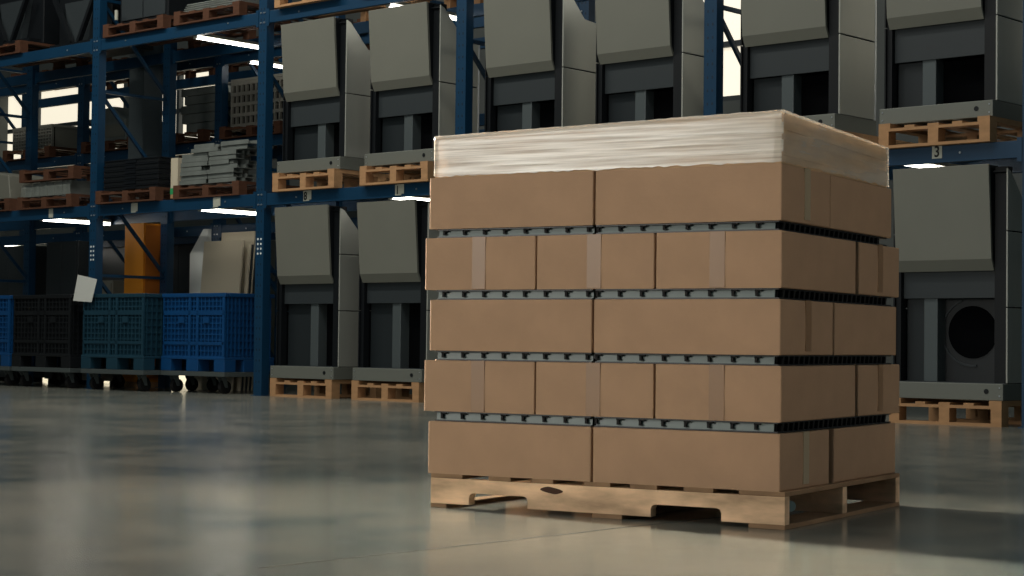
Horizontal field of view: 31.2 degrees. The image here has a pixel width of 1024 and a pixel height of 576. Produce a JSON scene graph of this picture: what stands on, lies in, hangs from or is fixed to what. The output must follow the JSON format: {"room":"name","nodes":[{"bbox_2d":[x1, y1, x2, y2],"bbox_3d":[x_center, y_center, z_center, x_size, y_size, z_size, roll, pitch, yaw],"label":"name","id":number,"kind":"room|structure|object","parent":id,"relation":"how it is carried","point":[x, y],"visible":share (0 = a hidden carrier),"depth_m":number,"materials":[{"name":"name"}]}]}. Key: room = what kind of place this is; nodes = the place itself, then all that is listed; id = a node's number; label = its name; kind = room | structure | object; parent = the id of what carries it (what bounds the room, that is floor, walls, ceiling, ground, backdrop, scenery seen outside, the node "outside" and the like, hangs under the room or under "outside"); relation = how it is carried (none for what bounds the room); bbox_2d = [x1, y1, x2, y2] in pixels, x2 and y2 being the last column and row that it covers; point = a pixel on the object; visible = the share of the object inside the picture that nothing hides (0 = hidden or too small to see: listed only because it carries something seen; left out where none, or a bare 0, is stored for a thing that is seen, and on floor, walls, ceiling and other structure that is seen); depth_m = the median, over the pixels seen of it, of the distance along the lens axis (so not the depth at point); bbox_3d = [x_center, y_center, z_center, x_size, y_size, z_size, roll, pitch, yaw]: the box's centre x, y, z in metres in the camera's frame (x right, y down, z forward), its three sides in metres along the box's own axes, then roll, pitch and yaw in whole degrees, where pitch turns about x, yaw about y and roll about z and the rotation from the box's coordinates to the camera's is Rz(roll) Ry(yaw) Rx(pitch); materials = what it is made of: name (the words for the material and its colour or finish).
{"room":"distribution center","nodes":[
{"label":"distribution center","id":0,"kind":"room"},
{"bbox_2d":[0,376,1023,575],"bbox_3d":[-7.395,0.884,11.558,80.000,0.200,29.000,-1,-2,42],"label":"floor","id":1,"kind":"structure","parent":0,"point":[109,480],"depth_m":5.62,"materials":[{"name":"concrete"}]},
{"bbox_2d":[0,246,46,381],"bbox_3d":[-5.884,0.307,21.811,0.800,1.600,0.284,-1,-2,42],"label":"machine","id":2,"kind":"object","parent":1,"relation":"on","point":[8,271],"visible":0.4,"depth_m":21.62,"materials":[{"name":"grey"}]},
{"bbox_2d":[0,365,63,385],"bbox_3d":[-5.503,0.957,20.171,1.060,0.209,0.759,-1,-2,42],"label":"dolly","id":3,"kind":"object","parent":1,"relation":"on","point":[11,378],"visible":0.61,"depth_m":19.71,"materials":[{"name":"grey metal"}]},
{"bbox_2d":[0,295,59,365],"bbox_3d":[-5.501,0.473,20.181,1.060,0.757,0.752,-1,-2,42],"label":"bin","id":4,"kind":"object","parent":3,"relation":"on","point":[6,301],"visible":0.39,"depth_m":19.61,"materials":[{"name":"plastic"}]},
{"bbox_2d":[44,241,88,383],"bbox_3d":[-5.053,0.282,21.002,0.620,1.620,0.284,-1,-2,42],"label":"tall cabinet","id":5,"kind":"object","parent":1,"relation":"on","point":[66,260],"visible":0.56,"depth_m":20.85,"materials":[{"name":"grey"}]},
{"bbox_2d":[12,366,124,387],"bbox_3d":[-4.675,0.945,19.431,1.060,0.209,0.759,-1,-2,42],"label":"dolly","id":6,"kind":"object","parent":1,"relation":"on","point":[71,381],"visible":0.7,"depth_m":19.31,"materials":[{"name":"grey metal"}]},
{"bbox_2d":[12,294,129,367],"bbox_3d":[-4.673,0.461,19.442,1.060,0.757,0.752,-1,-2,42],"label":"bin","id":7,"kind":"object","parent":6,"relation":"on","point":[47,328],"visible":0.75,"depth_m":19.12,"materials":[{"name":"black plastic"}]},
{"bbox_2d":[102,247,124,280],"bbox_3d":[-5.374,0.322,23.770,1.750,1.700,0.284,-1,-2,42],"label":"tall cabinet","id":8,"kind":"object","parent":1,"relation":"on","point":[112,264],"visible":0.02,"depth_m":23.34,"materials":[{"name":"black"}]},
{"bbox_2d":[81,368,197,390],"bbox_3d":[-3.751,0.930,18.605,1.040,0.209,0.759,-1,-2,42],"label":"dolly","id":9,"kind":"object","parent":1,"relation":"on","point":[143,382],"visible":0.75,"depth_m":18.40,"materials":[{"name":"grey metal"}]},
{"bbox_2d":[81,293,162,369],"bbox_3d":[-3.749,0.446,18.616,1.040,0.757,0.752,-1,-2,42],"label":"bin","id":10,"kind":"object","parent":9,"relation":"on","point":[117,328],"visible":0.74,"depth_m":18.27,"materials":[{"name":"teal plastic"}]},
{"bbox_2d":[73,275,96,301],"bbox_3d":[-4.333,0.004,18.615,0.420,0.280,0.013,-1,-2,42],"label":"paper sheet","id":11,"kind":"object","parent":10,"relation":"attached to","point":[85,286],"visible":1,"depth_m":18.62,"materials":[{"name":"white"}]},
{"bbox_2d":[123,223,160,387],"bbox_3d":[-3.968,0.189,19.722,0.345,1.755,0.250,-1,-2,42],"label":"tall cabinet","id":12,"kind":"object","parent":1,"relation":"on","point":[137,262],"visible":0.48,"depth_m":19.62,"materials":[{"name":"orange"}]},
{"bbox_2d":[128,45,162,223],"bbox_3d":[-4.117,-2.160,20.628,0.270,6.500,0.260,-1,-2,42],"label":"column","id":13,"kind":"structure","parent":1,"relation":"on","point":[145,115],"depth_m":20.54,"materials":[{"name":"grey metal"}]},
{"bbox_2d":[173,244,194,293],"bbox_3d":[-3.994,0.300,22.538,1.750,1.700,0.284,-1,-2,42],"label":"tall cabinet","id":14,"kind":"object","parent":1,"relation":"on","point":[181,265],"visible":0.11,"depth_m":22.40,"materials":[{"name":"black"}]},
{"bbox_2d":[189,229,210,292],"bbox_3d":[-3.351,0.221,19.680,0.300,1.700,0.050,-1,-2,42],"label":"panel","id":15,"kind":"object","parent":1,"relation":"on","point":[196,255],"visible":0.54,"depth_m":19.68,"materials":[{"name":"white"}]},
{"bbox_2d":[161,370,269,393],"bbox_3d":[-2.897,0.922,18.023,0.980,0.209,0.629,-1,-2,42],"label":"dolly","id":16,"kind":"object","parent":1,"relation":"on","point":[221,384],"visible":0.79,"depth_m":17.80,"materials":[{"name":"grey metal"}]},
{"bbox_2d":[161,293,274,371],"bbox_3d":[-2.895,0.438,18.033,0.980,0.757,0.622,-1,-2,42],"label":"bin","id":17,"kind":"object","parent":16,"relation":"on","point":[214,332],"visible":0.92,"depth_m":17.73,"materials":[{"name":"blue plastic"}]},
{"bbox_2d":[194,240,243,390],"bbox_3d":[-3.006,0.282,18.782,0.670,1.534,0.096,-1,-2,42],"label":"panel","id":18,"kind":"object","parent":1,"relation":"on","point":[222,260],"visible":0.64,"depth_m":18.79,"materials":[{"name":"beige"}]},
{"bbox_2d":[233,244,251,390],"bbox_3d":[-2.949,0.302,18.846,0.710,1.499,0.089,-1,-2,42],"label":"metal sheet","id":19,"kind":"object","parent":1,"relation":"on","point":[247,247],"visible":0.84,"depth_m":18.66,"materials":[{"name":"beige"}]},
{"bbox_2d":[0,0,595,385],"bbox_3d":[-2.888,-1.548,20.537,10.520,5.300,1.040,-1,-2,42],"label":"rack","id":20,"kind":"object","parent":1,"relation":"on","point":[114,239],"visible":0.17,"depth_m":21.49,"materials":[{"name":"blue metal"}]},
{"bbox_2d":[3,146,104,164],"bbox_3d":[-5.584,-1.633,23.006,1.000,0.135,1.200,-1,-2,42],"label":"pallet","id":21,"kind":"object","parent":20,"relation":"on","point":[48,151],"visible":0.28,"depth_m":22.63,"materials":[{"name":"brown wood"}]},
{"bbox_2d":[12,124,90,154],"bbox_3d":[-5.746,-1.850,22.942,0.858,0.290,0.604,-1,-2,42],"label":"pack","id":22,"kind":"object","parent":21,"relation":"on","point":[57,135],"visible":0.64,"depth_m":22.60,"materials":[{"name":"grey"}]},
{"bbox_2d":[12,126,53,150],"bbox_3d":[-5.935,-1.843,22.730,0.850,0.260,0.030,-1,-2,42],"label":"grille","id":23,"kind":"object","parent":22,"relation":"attached to","point":[45,134],"depth_m":22.64,"materials":[{"name":"grey"}]},
{"bbox_2d":[81,137,181,157],"bbox_3d":[-4.347,-1.652,21.900,1.000,0.135,1.200,-1,-2,42],"label":"pallet","id":24,"kind":"object","parent":20,"relation":"on","point":[119,144],"visible":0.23,"depth_m":21.50,"materials":[{"name":"brown wood"}]},
{"bbox_2d":[105,107,128,144],"bbox_3d":[-4.561,-1.931,21.935,0.616,0.418,0.610,-1,-2,42],"label":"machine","id":25,"kind":"object","parent":24,"relation":"on","point":[114,131],"visible":0.27,"depth_m":21.67,"materials":[{"name":"metal"}]},
{"bbox_2d":[175,129,276,148],"bbox_3d":[-3.385,-1.667,21.040,1.000,0.135,1.200,-1,-2,42],"label":"pallet","id":26,"kind":"object","parent":20,"relation":"on","point":[203,135],"visible":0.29,"depth_m":20.46,"materials":[{"name":"brown wood"}]},
{"bbox_2d":[181,85,245,136],"bbox_3d":[-3.283,-1.994,20.800,0.740,0.505,0.600,-1,-2,42],"label":"pack","id":27,"kind":"object","parent":26,"relation":"on","point":[198,112],"visible":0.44,"depth_m":20.60,"materials":[{"name":"metal"}]},
{"bbox_2d":[219,120,282,139],"bbox_3d":[-2.431,-1.682,20.187,1.000,0.135,1.200,-1,-2,42],"label":"pallet","id":28,"kind":"object","parent":20,"relation":"on","point":[225,133],"visible":0.26,"depth_m":19.80,"materials":[{"name":"brown wood"}]},
{"bbox_2d":[231,73,283,130],"bbox_3d":[-2.494,-2.018,20.107,0.988,0.530,0.704,-1,-2,42],"label":"pack","id":29,"kind":"object","parent":28,"relation":"on","point":[244,91],"visible":0.43,"depth_m":20.00,"materials":[{"name":"grey"}]},
{"bbox_2d":[270,378,411,398],"bbox_3d":[-1.532,0.932,17.185,0.840,0.172,1.200,-1,-2,42],"label":"pallet","id":30,"kind":"object","parent":1,"relation":"on","point":[323,388],"visible":0.59,"depth_m":16.88,"materials":[{"name":"brown wood"}]},
{"bbox_2d":[270,205,369,379],"bbox_3d":[-1.726,0.047,16.969,0.864,1.578,0.574,-1,-2,42],"label":"machine","id":31,"kind":"object","parent":30,"relation":"on","point":[317,246],"visible":0.82,"depth_m":16.78,"materials":[{"name":"grey metal"}]},
{"bbox_2d":[275,205,338,283],"bbox_3d":[-1.894,-0.393,16.847,0.632,0.710,0.586,1,-2,0],"label":"hood","id":32,"kind":"object","parent":31,"relation":"attached to","point":[307,237],"depth_m":16.76,"materials":[{"name":"grey metal"}]},
{"bbox_2d":[351,380,423,402],"bbox_3d":[-0.712,0.919,16.452,0.840,0.172,1.200,-1,-2,42],"label":"pallet","id":33,"kind":"object","parent":1,"relation":"on","point":[390,391],"visible":0.41,"depth_m":16.05,"materials":[{"name":"brown wood"}]},
{"bbox_2d":[353,199,439,382],"bbox_3d":[-0.899,0.034,16.229,0.864,1.578,0.574,-1,-2,42],"label":"machine","id":34,"kind":"object","parent":33,"relation":"on","point":[394,335],"visible":0.72,"depth_m":16.11,"materials":[{"name":"grey metal"}]},
{"bbox_2d":[357,199,422,282],"bbox_3d":[-1.067,-0.405,16.107,0.632,0.710,0.586,1,-2,0],"label":"hood","id":35,"kind":"object","parent":34,"relation":"attached to","point":[390,233],"depth_m":16.04,"materials":[{"name":"grey metal"}]},
{"bbox_2d":[0,0,1023,427],"bbox_3d":[-2.044,-1.627,17.611,15.680,5.300,1.040,-1,-2,42],"label":"rack","id":36,"kind":"object","parent":1,"relation":"on","point":[1004,153],"visible":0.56,"depth_m":17.70,"materials":[{"name":"blue metal"}]},
{"bbox_2d":[0,198,84,211],"bbox_3d":[-5.430,-0.883,20.690,1.000,0.135,1.200,-1,-2,42],"label":"pallet","id":37,"kind":"object","parent":36,"relation":"on","point":[9,204],"visible":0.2,"depth_m":19.97,"materials":[{"name":"brown wood"}]},
{"bbox_2d":[0,172,54,200],"bbox_3d":[-5.569,-1.126,20.538,0.896,0.339,0.706,-1,-2,42],"label":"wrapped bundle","id":38,"kind":"object","parent":37,"relation":"on","point":[10,187],"visible":0.42,"depth_m":20.06,"materials":[{"name":"grey"}]},
{"bbox_2d":[0,40,111,69],"bbox_3d":[-5.299,-2.597,20.641,1.000,0.135,1.200,-1,-2,42],"label":"pallet","id":39,"kind":"object","parent":36,"relation":"on","point":[21,46],"visible":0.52,"depth_m":20.36,"materials":[{"name":"brown wood"}]},
{"bbox_2d":[0,0,59,50],"bbox_3d":[-5.350,-3.043,20.554,0.950,0.750,0.705,-1,-2,42],"label":"machine","id":40,"kind":"object","parent":39,"relation":"on","point":[38,21],"visible":0.52,"depth_m":20.21,"materials":[{"name":"black"}]},
{"bbox_2d":[17,193,138,209],"bbox_3d":[-4.572,-0.896,19.924,1.000,0.135,1.200,-1,-2,42],"label":"pallet","id":41,"kind":"object","parent":36,"relation":"on","point":[69,200],"visible":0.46,"depth_m":19.50,"materials":[{"name":"brown wood"}]},
{"bbox_2d":[21,180,138,198],"bbox_3d":[-4.619,-1.044,19.904,0.920,0.158,1.055,-1,-2,42],"label":"wrapped bundle","id":42,"kind":"object","parent":41,"relation":"on","point":[57,188],"visible":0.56,"depth_m":19.44,"materials":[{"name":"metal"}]},
{"bbox_2d":[19,165,104,183],"bbox_3d":[-4.547,-1.190,19.913,1.000,0.135,1.200,-1,-2,42],"label":"pallet","id":43,"kind":"object","parent":42,"relation":"on","point":[73,172],"visible":0.48,"depth_m":19.49,"materials":[{"name":"brown wood"}]},
{"bbox_2d":[50,0,153,57],"bbox_3d":[-4.420,-2.922,19.717,0.950,0.750,0.705,-1,-2,42],"label":"machine","id":44,"kind":"object","parent":36,"relation":"on","point":[75,16],"visible":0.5,"depth_m":19.55,"materials":[{"name":"black"}]},
{"bbox_2d":[95,187,216,204],"bbox_3d":[-3.505,-0.914,18.943,1.000,0.135,1.200,-1,-2,42],"label":"pallet","id":45,"kind":"object","parent":36,"relation":"on","point":[154,193],"visible":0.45,"depth_m":18.53,"materials":[{"name":"brown wood"}]},
{"bbox_2d":[103,14,255,48],"bbox_3d":[-3.435,-2.626,18.975,1.000,0.135,1.200,-1,-2,42],"label":"pallet","id":46,"kind":"object","parent":36,"relation":"on","point":[163,21],"visible":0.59,"depth_m":18.78,"materials":[{"name":"brown wood"}]},
{"bbox_2d":[115,0,209,27],"bbox_3d":[-3.538,-3.148,18.869,0.800,0.900,0.808,-1,-2,42],"label":"base cabinet","id":47,"kind":"object","parent":46,"relation":"on","point":[131,10],"visible":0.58,"depth_m":18.60,"materials":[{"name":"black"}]},
{"bbox_2d":[173,163,299,199],"bbox_3d":[-2.560,-1.013,18.155,1.000,0.308,1.200,-1,-2,42],"label":"pallet","id":48,"kind":"object","parent":36,"relation":"on","point":[237,187],"depth_m":17.69,"materials":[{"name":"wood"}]},
{"bbox_2d":[181,152,209,171],"bbox_3d":[-3.058,-1.225,17.927,0.426,0.172,0.136,-1,-2,42],"label":"metal bracket","id":49,"kind":"object","parent":48,"relation":"on","point":[198,168],"depth_m":17.88,"materials":[{"name":"metal"}]},
{"bbox_2d":[208,144,255,164],"bbox_3d":[-2.688,-1.275,17.602,0.549,0.172,0.136,-1,-2,42],"label":"metal bracket","id":50,"kind":"object","parent":48,"relation":"on","point":[226,161],"depth_m":17.57,"materials":[{"name":"metal"}]},
{"bbox_2d":[174,0,327,34],"bbox_3d":[-2.563,-2.639,18.196,1.000,0.135,1.200,-1,-2,42],"label":"pallet","id":51,"kind":"object","parent":36,"relation":"on","point":[239,8],"visible":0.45,"depth_m":17.86,"materials":[{"name":"brown wood"}]},
{"bbox_2d":[272,168,420,191],"bbox_3d":[-1.506,-0.963,17.157,0.840,0.172,1.200,-1,-2,42],"label":"pallet","id":52,"kind":"object","parent":36,"relation":"on","point":[334,178],"visible":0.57,"depth_m":16.81,"materials":[{"name":"brown wood"}]},
{"bbox_2d":[277,17,384,174],"bbox_3d":[-1.669,-1.750,16.989,0.864,1.385,0.574,-1,-2,42],"label":"machine","id":53,"kind":"object","parent":52,"relation":"on","point":[326,64],"visible":0.83,"depth_m":16.75,"materials":[{"name":"grey metal"}]},
{"bbox_2d":[281,17,340,101],"bbox_3d":[-1.838,-2.093,16.865,0.632,0.710,0.586,1,-2,0],"label":"hood","id":54,"kind":"object","parent":53,"relation":"attached to","point":[311,49],"depth_m":16.80,"materials":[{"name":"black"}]},
{"bbox_2d":[274,0,429,21],"bbox_3d":[-1.495,-2.675,17.215,0.840,0.172,1.200,-1,-2,42],"label":"pallet","id":55,"kind":"object","parent":36,"relation":"on","point":[279,4],"visible":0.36,"depth_m":17.04,"materials":[{"name":"brown wood"}]},
{"bbox_2d":[359,161,436,185],"bbox_3d":[-0.634,-0.977,16.378,0.840,0.172,1.200,-1,-2,42],"label":"pallet","id":56,"kind":"object","parent":36,"relation":"on","point":[410,173],"visible":0.41,"depth_m":15.95,"materials":[{"name":"brown wood"}]},
{"bbox_2d":[364,2,479,167],"bbox_3d":[-0.793,-1.763,16.206,0.864,1.385,0.574,-1,-2,42],"label":"machine","id":57,"kind":"object","parent":56,"relation":"on","point":[413,46],"visible":0.77,"depth_m":16.04,"materials":[{"name":"grey metal"}]},
{"bbox_2d":[368,2,433,91],"bbox_3d":[-0.962,-2.106,16.082,0.632,0.710,0.586,1,-2,0],"label":"hood","id":58,"kind":"object","parent":57,"relation":"attached to","point":[401,37],"depth_m":16.02,"materials":[{"name":"grey metal"}]},
{"bbox_2d":[842,130,914,144],"bbox_3d":[2.340,-1.023,13.719,0.840,0.172,1.200,-1,-2,42],"label":"pallet","id":59,"kind":"object","parent":36,"relation":"on","point":[875,139],"visible":0.02,"depth_m":13.42,"materials":[{"name":"brown wood"}]},
{"bbox_2d":[740,0,876,135],"bbox_3d":[2.170,-1.809,13.557,0.864,1.385,0.574,-1,-2,42],"label":"machine","id":60,"kind":"object","parent":59,"relation":"on","point":[813,61],"visible":0.76,"depth_m":13.39,"materials":[{"name":"grey metal"}]},
{"bbox_2d":[741,0,828,46],"bbox_3d":[2.001,-2.153,13.433,0.632,0.710,0.586,1,-2,0],"label":"hood","id":61,"kind":"object","parent":60,"relation":"attached to","point":[764,23],"depth_m":13.41,"materials":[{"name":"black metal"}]},
{"bbox_2d":[879,115,1021,148],"bbox_3d":[3.257,-1.038,12.899,0.840,0.172,1.200,-1,-2,42],"label":"pallet","id":62,"kind":"object","parent":36,"relation":"on","point":[933,134],"visible":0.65,"depth_m":12.54,"materials":[{"name":"brown wood"}]},
{"bbox_2d":[880,0,1022,130],"bbox_3d":[3.080,-1.824,12.744,0.864,1.385,0.574,-1,-2,42],"label":"machine","id":63,"kind":"object","parent":62,"relation":"on","point":[946,61],"visible":1,"depth_m":12.59,"materials":[{"name":"grey metal"}]},
{"bbox_2d":[886,0,984,29],"bbox_3d":[2.911,-2.167,12.620,0.632,0.710,0.586,1,-2,0],"label":"hood","id":64,"kind":"object","parent":63,"relation":"attached to","point":[900,14],"depth_m":12.61,"materials":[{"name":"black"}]},
{"bbox_3d":[0.402,-0.993,15.451,0.840,0.172,1.200,-1,-2,42],"label":"pallet","id":65,"kind":"object","parent":36,"relation":"on","visible":0},
{"bbox_2d":[483,0,596,133],"bbox_3d":[0.239,-1.779,15.283,0.864,1.385,0.574,-1,-2,42],"label":"machine","id":66,"kind":"object","parent":65,"relation":"on","point":[540,55],"visible":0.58,"depth_m":15.09,"materials":[{"name":"grey metal"}]},
{"bbox_2d":[483,0,555,77],"bbox_3d":[0.071,-2.123,15.159,0.632,0.710,0.586,1,-2,0],"label":"hood","id":67,"kind":"object","parent":66,"relation":"attached to","point":[520,35],"depth_m":15.11,"materials":[{"name":"grey metal"}]},
{"bbox_3d":[1.297,-1.007,14.651,0.840,0.172,1.200,-1,-2,42],"label":"pallet","id":68,"kind":"object","parent":36,"relation":"on","visible":0},
{"bbox_2d":[595,0,703,123],"bbox_3d":[1.134,-1.793,14.483,0.864,1.385,0.574,-1,-2,42],"label":"machine","id":69,"kind":"object","parent":68,"relation":"on","point":[650,53],"visible":0.54,"depth_m":14.30,"materials":[{"name":"grey metal"}]},
{"bbox_2d":[595,0,673,64],"bbox_3d":[0.965,-2.136,14.359,0.632,0.710,0.586,1,-2,0],"label":"hood","id":70,"kind":"object","parent":69,"relation":"attached to","point":[628,32],"depth_m":14.32,"materials":[{"name":"grey metal"}]},
{"bbox_2d":[431,473,899,529],"bbox_3d":[0.509,0.649,5.904,1.196,0.106,0.987,0,-2,31],"label":"wooden pallet","id":71,"kind":"object","parent":1,"relation":"on","point":[826,502],"visible":0.74,"depth_m":5.54,"materials":[{"name":"brown wood"}]},
{"bbox_2d":[428,421,593,481],"bbox_3d":[0.084,0.506,5.814,0.590,0.165,0.391,0,-2,31],"label":"cardboard box","id":72,"kind":"object","parent":71,"relation":"on","point":[532,451],"visible":0.55,"depth_m":5.64,"materials":[{"name":"brown cardboard"}]},
{"bbox_2d":[435,411,595,425],"bbox_3d":[0.243,0.418,6.073,0.560,0.031,0.965,0,-2,31],"label":"tray","id":73,"kind":"object","parent":72,"relation":"on","point":[565,420],"visible":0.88,"depth_m":5.66,"materials":[{"name":"black plastic"}]},
{"bbox_2d":[424,360,535,413],"bbox_3d":[0.048,0.317,5.975,0.409,0.161,0.610,0,-2,31],"label":"cardboard box","id":74,"kind":"object","parent":73,"relation":"on","point":[509,387],"visible":0.58,"depth_m":5.71,"materials":[{"name":"brown cardboard"}]},
{"bbox_2d":[436,350,596,362],"bbox_3d":[0.245,0.226,6.079,0.560,0.030,0.965,0,-2,31],"label":"tray","id":75,"kind":"object","parent":74,"relation":"on","point":[442,355],"visible":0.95,"depth_m":5.66,"materials":[{"name":"black plastic"}]},
{"bbox_2d":[430,299,593,352],"bbox_3d":[0.095,0.122,5.835,0.588,0.160,0.419,0,-2,31],"label":"cardboard box","id":76,"kind":"object","parent":75,"relation":"on","point":[455,325],"visible":0.65,"depth_m":5.65,"materials":[{"name":"brown cardboard"}]},
{"bbox_2d":[436,289,596,299],"bbox_3d":[0.247,0.035,6.084,0.560,0.031,0.965,0,-2,31],"label":"tray","id":77,"kind":"object","parent":76,"relation":"on","point":[526,294],"visible":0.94,"depth_m":5.67,"materials":[{"name":"black plastic"}]},
{"bbox_2d":[425,236,536,290],"bbox_3d":[0.051,-0.068,5.984,0.409,0.165,0.610,0,-2,31],"label":"cardboard box","id":78,"kind":"object","parent":77,"relation":"on","point":[508,262],"visible":0.51,"depth_m":5.72,"materials":[{"name":"brown cardboard"}]},
{"bbox_2d":[537,233,656,288],"bbox_3d":[0.402,-0.070,5.777,0.405,0.165,0.610,0,-2,31],"label":"cardboard box","id":79,"kind":"object","parent":77,"relation":"on","point":[589,261],"visible":0.47,"depth_m":5.51,"materials":[{"name":"brown cardboard"}]},
{"bbox_2d":[437,225,597,237],"bbox_3d":[0.250,-0.159,6.090,0.560,0.027,0.965,0,-2,31],"label":"tray","id":80,"kind":"object","parent":79,"relation":"on","point":[587,229],"visible":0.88,"depth_m":5.67,"materials":[{"name":"black plastic"}]},
{"bbox_2d":[430,171,595,229],"bbox_3d":[0.088,-0.263,5.836,0.596,0.163,0.387,0,-2,31],"label":"cardboard box","id":81,"kind":"object","parent":80,"relation":"on","point":[567,198],"visible":0.55,"depth_m":5.66,"materials":[{"name":"brown cardboard"}]},
{"bbox_2d":[536,362,655,417],"bbox_3d":[0.398,0.314,5.767,0.405,0.161,0.610,0,-2,31],"label":"cardboard box","id":82,"kind":"object","parent":73,"relation":"on","point":[628,390],"visible":0.51,"depth_m":5.50,"materials":[{"name":"brown cardboard"}]},
{"bbox_2d":[593,427,828,491],"bbox_3d":[0.598,0.503,5.508,0.607,0.165,0.391,0,-2,31],"label":"cardboard box","id":83,"kind":"object","parent":71,"relation":"on","point":[769,462],"visible":0.82,"depth_m":5.33,"materials":[{"name":"beige cardboard"}]},
{"bbox_2d":[594,414,890,432],"bbox_3d":[0.747,0.414,5.774,0.591,0.031,0.965,0,-2,31],"label":"tray","id":84,"kind":"object","parent":83,"relation":"on","point":[620,422],"visible":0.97,"depth_m":5.40,"materials":[{"name":"black plastic"}]},
{"bbox_2d":[655,364,854,422],"bbox_3d":[0.746,0.312,5.561,0.402,0.161,0.610,0,-2,31],"label":"cardboard box","id":85,"kind":"object","parent":84,"relation":"on","point":[746,393],"visible":0.91,"depth_m":5.32,"materials":[{"name":"brown cardboard"}]},
{"bbox_2d":[595,353,890,365],"bbox_3d":[0.749,0.223,5.780,0.591,0.030,0.965,0,-2,31],"label":"tray","id":86,"kind":"object","parent":85,"relation":"on","point":[650,358],"visible":0.98,"depth_m":5.40,"materials":[{"name":"black plastic"}]},
{"bbox_2d":[594,299,832,354],"bbox_3d":[0.609,0.118,5.530,0.607,0.160,0.419,0,-2,31],"label":"cardboard box","id":87,"kind":"object","parent":86,"relation":"on","point":[656,326],"visible":1,"depth_m":5.35,"materials":[{"name":"brown cardboard"}]},
{"bbox_2d":[832,303,895,354],"bbox_3d":[0.955,0.134,5.917,0.400,0.160,0.573,0,-2,31],"label":"cardboard box","id":88,"kind":"object","parent":86,"relation":"on","point":[858,329],"visible":0.38,"depth_m":5.79,"materials":[{"name":"brown cardboard"}]},
{"bbox_2d":[596,288,890,305],"bbox_3d":[0.751,0.032,5.785,0.591,0.031,0.965,0,-2,31],"label":"tray","id":89,"kind":"object","parent":88,"relation":"on","point":[690,293],"visible":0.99,"depth_m":5.41,"materials":[{"name":"black plastic"}]},
{"bbox_2d":[656,230,855,293],"bbox_3d":[0.749,-0.072,5.570,0.402,0.165,0.610,0,-2,31],"label":"cardboard box","id":90,"kind":"object","parent":89,"relation":"on","point":[766,258],"visible":0.88,"depth_m":5.33,"materials":[{"name":"brown cardboard"}]},
{"bbox_2d":[596,220,886,245],"bbox_3d":[0.741,-0.163,5.770,0.591,0.027,0.915,0,-2,31],"label":"tray","id":91,"kind":"object","parent":90,"relation":"on","point":[740,225],"visible":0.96,"depth_m":5.41,"materials":[{"name":"black plastic"}]},
{"bbox_2d":[595,163,829,227],"bbox_3d":[0.606,-0.267,5.529,0.607,0.163,0.387,0,-2,31],"label":"cardboard box","id":92,"kind":"object","parent":91,"relation":"on","point":[775,191],"visible":0.86,"depth_m":5.36,"materials":[{"name":"beige cardboard"}]},
{"bbox_2d":[434,111,888,187],"bbox_3d":[0.492,-0.414,5.913,1.190,0.153,0.912,0,-2,31],"label":"wrap","id":93,"kind":"object","parent":92,"relation":"on","point":[742,138],"visible":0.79,"depth_m":5.50,"materials":[{"name":"white plastic"}]},
{"bbox_2d":[829,175,890,237],"bbox_3d":[0.935,-0.252,5.888,0.400,0.163,0.562,0,-2,31],"label":"cardboard box","id":94,"kind":"object","parent":91,"relation":"on","point":[855,206],"visible":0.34,"depth_m":5.76,"materials":[{"name":"brown cardboard"}]},
{"bbox_2d":[855,242,898,297],"bbox_3d":[0.932,-0.055,6.075,0.602,0.165,0.387,0,-2,31],"label":"cardboard box","id":95,"kind":"object","parent":89,"relation":"on","point":[876,266],"visible":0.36,"depth_m":5.90,"materials":[{"name":"brown"}]},
{"bbox_2d":[855,364,898,415],"bbox_3d":[0.930,0.329,6.069,0.602,0.161,0.398,0,-2,31],"label":"cardboard box","id":96,"kind":"object","parent":84,"relation":"on","point":[876,385],"visible":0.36,"depth_m":5.89,"materials":[{"name":"brown"}]},
{"bbox_2d":[828,423,894,482],"bbox_3d":[0.950,0.519,5.904,0.400,0.165,0.570,0,-2,31],"label":"cardboard box","id":97,"kind":"object","parent":71,"relation":"on","point":[855,452],"visible":0.34,"depth_m":5.76,"materials":[{"name":"brown cardboard"}]},
{"bbox_2d":[889,398,1021,426],"bbox_3d":[3.315,0.855,12.825,0.840,0.172,1.200,-1,-2,42],"label":"pallet","id":98,"kind":"object","parent":1,"relation":"on","point":[984,413],"visible":0.82,"depth_m":12.49,"materials":[{"name":"brown wood"}]},
{"bbox_2d":[893,164,1021,400],"bbox_3d":[3.119,-0.029,12.637,0.864,1.578,0.574,-1,-2,42],"label":"machine","id":99,"kind":"object","parent":98,"relation":"on","point":[958,229],"visible":0.9,"depth_m":12.48,"materials":[{"name":"grey metal"}]},
{"bbox_2d":[893,164,997,271],"bbox_3d":[2.952,-0.468,12.515,0.632,0.710,0.586,1,-2,0],"label":"hood","id":100,"kind":"object","parent":99,"relation":"attached to","point":[946,217],"depth_m":12.46,"materials":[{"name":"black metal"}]},
{"bbox_2d":[6,0,1021,378],"bbox_3d":[2.545,-3.362,19.750,36.000,9.000,0.202,-1,-2,42],"label":"wall","id":101,"kind":"structure","parent":0,"point":[729,107],"depth_m":22.20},
{"bbox_2d":[7,94,21,158],"bbox_3d":[-8.517,-2.466,29.569,2.800,1.250,0.100,-1,-2,42],"label":"window","id":102,"kind":"structure","parent":101,"relation":"in","point":[14,108],"depth_m":29.06,"materials":[{"name":"grey"}]},
{"bbox_2d":[38,81,124,148],"bbox_3d":[-6.523,-2.497,27.786,2.350,1.250,0.100,-1,-2,42],"label":"window","id":103,"kind":"structure","parent":101,"relation":"in","point":[67,115],"depth_m":28.16,"materials":[{"name":"grey"}]},
{"bbox_2d":[703,0,742,100],"bbox_3d":[2.181,-2.633,20.006,1.000,1.250,0.100,-1,-2,42],"label":"window","id":104,"kind":"structure","parent":101,"relation":"in","point":[731,66],"depth_m":19.86,"materials":[{"name":"grey"}]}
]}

